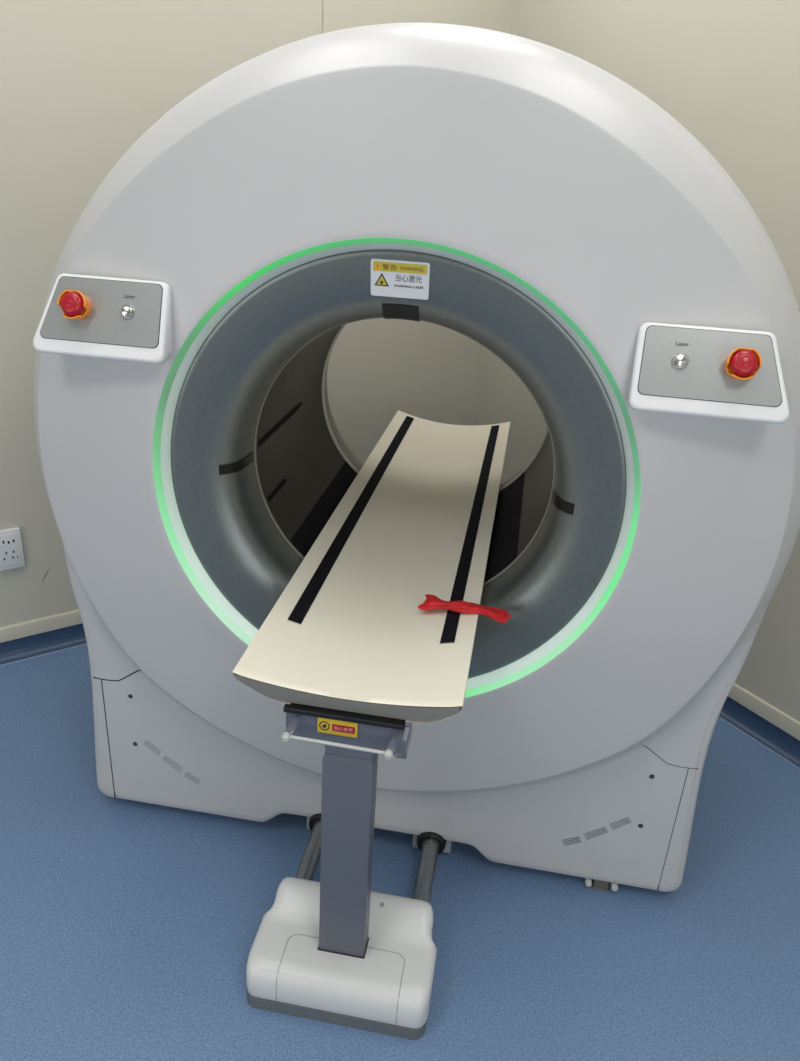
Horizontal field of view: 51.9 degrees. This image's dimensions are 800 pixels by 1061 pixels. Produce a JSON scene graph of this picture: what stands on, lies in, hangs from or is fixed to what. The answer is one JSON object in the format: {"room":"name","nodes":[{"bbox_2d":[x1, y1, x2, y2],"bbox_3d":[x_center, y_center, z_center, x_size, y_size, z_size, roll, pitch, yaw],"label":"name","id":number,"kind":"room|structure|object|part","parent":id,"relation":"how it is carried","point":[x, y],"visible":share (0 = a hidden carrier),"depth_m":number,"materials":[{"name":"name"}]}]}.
{"room":"radiology room","nodes":[
{"label":"radiology room","id":0,"kind":"room"},
{"bbox_2d":[0,0,512,626],"bbox_3d":[-1.634,-0.911,2.267,4.988,3.130,0.088,-13,29,-31],"label":"wall","id":1,"kind":"structure","parent":0,"point":[82,81],"depth_m":2.64,"materials":[{"name":"beige paint"}]},
{"bbox_2d":[0,527,24,570],"bbox_3d":[-1.369,0.065,2.879,0.088,0.151,0.021,-13,29,-31],"label":"wall socket","id":2,"kind":"object","parent":1,"relation":"attached to","point":[11,547],"visible":1,"depth_m":2.87,"materials":[{"name":"white plastic"}]},
{"bbox_2d":[0,609,81,642],"bbox_3d":[-1.687,0.433,2.835,4.816,0.058,0.011,-13,29,-31],"label":"trim","id":3,"kind":"structure","parent":1,"relation":"attached to","point":[71,618],"depth_m":3.05,"materials":[{"name":"beige"}]},
{"bbox_2d":[0,623,86,665],"bbox_3d":[-1.681,0.500,2.850,4.816,0.077,0.045,-13,29,-31],"label":"baseboard","id":4,"kind":"structure","parent":1,"relation":"attached to","point":[25,648],"depth_m":3.08,"materials":[{"name":"blue plastic"}]},
{"bbox_2d":[0,645,799,1060],"bbox_3d":[-0.466,1.399,1.231,4.988,0.086,4.644,-13,29,-31],"label":"floor","id":5,"kind":"structure","parent":0,"point":[129,928],"depth_m":2.06,"materials":[{"name":"blue carpet"}]},
{"bbox_2d":[232,410,509,1039],"bbox_3d":[0.026,0.326,2.505,0.439,0.863,1.897,7,25,8],"label":"table","id":6,"kind":"object","parent":5,"relation":"on","point":[351,655],"visible":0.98,"depth_m":1.82,"materials":[{"name":"beige plastic"}]},
{"bbox_3d":[-0.219,0.397,1.578,0.018,0.019,0.017,7,25,8],"label":"knob","id":7,"kind":"part","parent":6,"relation":"part of","materials":[{"name":"grey plastic"}]},
{"bbox_3d":[-0.208,0.380,1.597,0.015,0.030,0.052,13,26,20],"label":"clear arm","id":8,"kind":"part","parent":6,"relation":"part of","materials":[{"name":"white plastic"}]},
{"bbox_3d":[-0.204,0.789,2.311,0.046,0.049,0.636,7,25,8],"label":"guide rail","id":9,"kind":"part","parent":6,"relation":"part of","materials":[{"name":"metal"}]},
{"bbox_2d":[319,721,354,733],"bbox_3d":[-0.123,0.384,1.600,0.072,0.022,0.001,7,25,8],"label":"print","id":10,"kind":"object","parent":6,"relation":"attached to","point":[325,727],"depth_m":1.60,"materials":[{"name":"yellow"}]},
{"bbox_3d":[-0.120,0.409,1.568,0.200,0.011,0.007,7,25,8],"label":"rod","id":11,"kind":"part","parent":6,"relation":"part of","materials":[{"name":"grey metal"}]},
{"bbox_3d":[-0.022,0.423,1.553,0.018,0.019,0.017,7,25,8],"label":"knob","id":12,"kind":"part","parent":6,"relation":"part of","materials":[{"name":"grey plastic"}]},
{"bbox_3d":[-0.011,0.405,1.571,0.015,0.033,0.053,13,26,21],"label":"clear arm","id":13,"kind":"part","parent":6,"relation":"part of","materials":[{"name":"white plastic"}]},
{"bbox_3d":[0.008,0.402,1.601,0.021,0.046,0.073,7,25,8],"label":"clear plate","id":14,"kind":"part","parent":6,"relation":"part of","materials":[{"name":"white plastic"}]},
{"bbox_3d":[0.093,0.825,2.271,0.046,0.049,0.636,7,25,8],"label":"guide rail","id":15,"kind":"part","parent":6,"relation":"part of","materials":[{"name":"metal"}]},
{"bbox_2d":[418,594,510,622],"bbox_3d":[0.142,0.177,1.811,0.207,0.042,0.054,13,26,21],"label":"bone","id":16,"kind":"object","parent":6,"relation":"on","point":[432,602],"visible":1,"depth_m":1.80},
{"bbox_2d":[33,23,799,891],"bbox_3d":[0.039,-0.152,2.174,1.797,2.008,1.020,7,25,8],"label":"gantry","id":17,"kind":"object","parent":5,"relation":"on","point":[518,197],"visible":0.81,"depth_m":1.67,"materials":[{"name":"white plastic"}]},
{"bbox_3d":[-0.647,-0.448,1.625,0.047,0.046,0.037,7,25,8],"label":"red knob","id":18,"kind":"part","parent":17,"relation":"part of","materials":[{"name":"plastic"}]},
{"bbox_3d":[-0.827,0.574,2.275,0.042,0.399,0.001,7,25,8],"label":"corner panel","id":19,"kind":"part","parent":17,"relation":"part of","materials":[{"name":"white plastic"}]},
{"bbox_2d":[143,739,161,755],"bbox_3d":[-0.680,0.597,2.256,0.051,0.053,0.001,7,25,8],"label":"vent","id":20,"kind":"object","parent":17,"relation":"attached to","point":[151,747],"depth_m":2.26,"materials":[{"name":"grey plastic"}]},
{"bbox_2d":[162,755,182,772],"bbox_3d":[-0.628,0.645,2.268,0.058,0.056,0.001,7,25,8],"label":"vent","id":21,"kind":"object","parent":17,"relation":"attached to","point":[170,763],"depth_m":2.27,"materials":[{"name":"grey plastic"}]},
{"bbox_2d":[184,772,200,784],"bbox_3d":[-0.575,0.687,2.277,0.048,0.042,0.001,7,25,8],"label":"vent","id":22,"kind":"object","parent":17,"relation":"attached to","point":[186,774],"depth_m":2.28,"materials":[{"name":"grey plastic"}]},
{"bbox_2d":[373,261,426,288],"bbox_3d":[0.000,-0.490,1.578,0.105,0.046,0.008,7,25,8],"label":"print","id":23,"kind":"object","parent":17,"relation":"attached to","point":[386,274],"depth_m":1.58,"materials":[{"name":"white paper"}]},
{"bbox_2d":[562,837,580,845],"bbox_3d":[0.447,0.809,2.141,0.048,0.040,0.001,7,25,8],"label":"vent","id":24,"kind":"object","parent":17,"relation":"attached to","point":[575,837],"depth_m":2.14,"materials":[{"name":"grey plastic"}]},
{"bbox_2d":[585,827,607,839],"bbox_3d":[0.504,0.781,2.118,0.058,0.054,0.001,7,25,8],"label":"vent","id":25,"kind":"object","parent":17,"relation":"attached to","point":[591,833],"depth_m":2.12,"materials":[{"name":"grey plastic"}]},
{"bbox_2d":[609,817,629,829],"bbox_3d":[0.560,0.746,2.091,0.051,0.051,0.001,7,25,8],"label":"vent","id":26,"kind":"object","parent":17,"relation":"attached to","point":[615,823],"depth_m":2.09,"materials":[{"name":"grey plastic"}]},
{"bbox_3d":[0.709,0.758,2.070,0.042,0.399,0.001,7,25,8],"label":"corner panel","id":27,"kind":"part","parent":17,"relation":"part of","materials":[{"name":"white plastic"}]},
{"bbox_3d":[0.610,-0.297,1.458,0.047,0.046,0.037,7,25,8],"label":"red knob","id":28,"kind":"part","parent":17,"relation":"part of","materials":[{"name":"plastic"}]},
{"bbox_2d":[473,0,799,721],"bbox_3d":[1.662,-0.522,1.842,0.087,3.130,4.644,-13,29,-31],"label":"wall","id":29,"kind":"structure","parent":0,"point":[727,71],"depth_m":2.62,"materials":[{"name":"beige paint"}]},
{"bbox_2d":[718,696,799,769],"bbox_3d":[1.525,0.877,2.440,0.045,0.077,4.472,-13,29,-31],"label":"baseboard","id":30,"kind":"structure","parent":29,"relation":"attached to","point":[763,732],"depth_m":2.83,"materials":[{"name":"blue plastic"}]},
{"bbox_2d":[728,683,799,740],"bbox_3d":[1.543,0.814,2.421,0.011,0.058,4.472,-13,29,-31],"label":"trim","id":31,"kind":"structure","parent":29,"relation":"attached to","point":[760,707],"depth_m":2.81,"materials":[{"name":"beige"}]}
]}

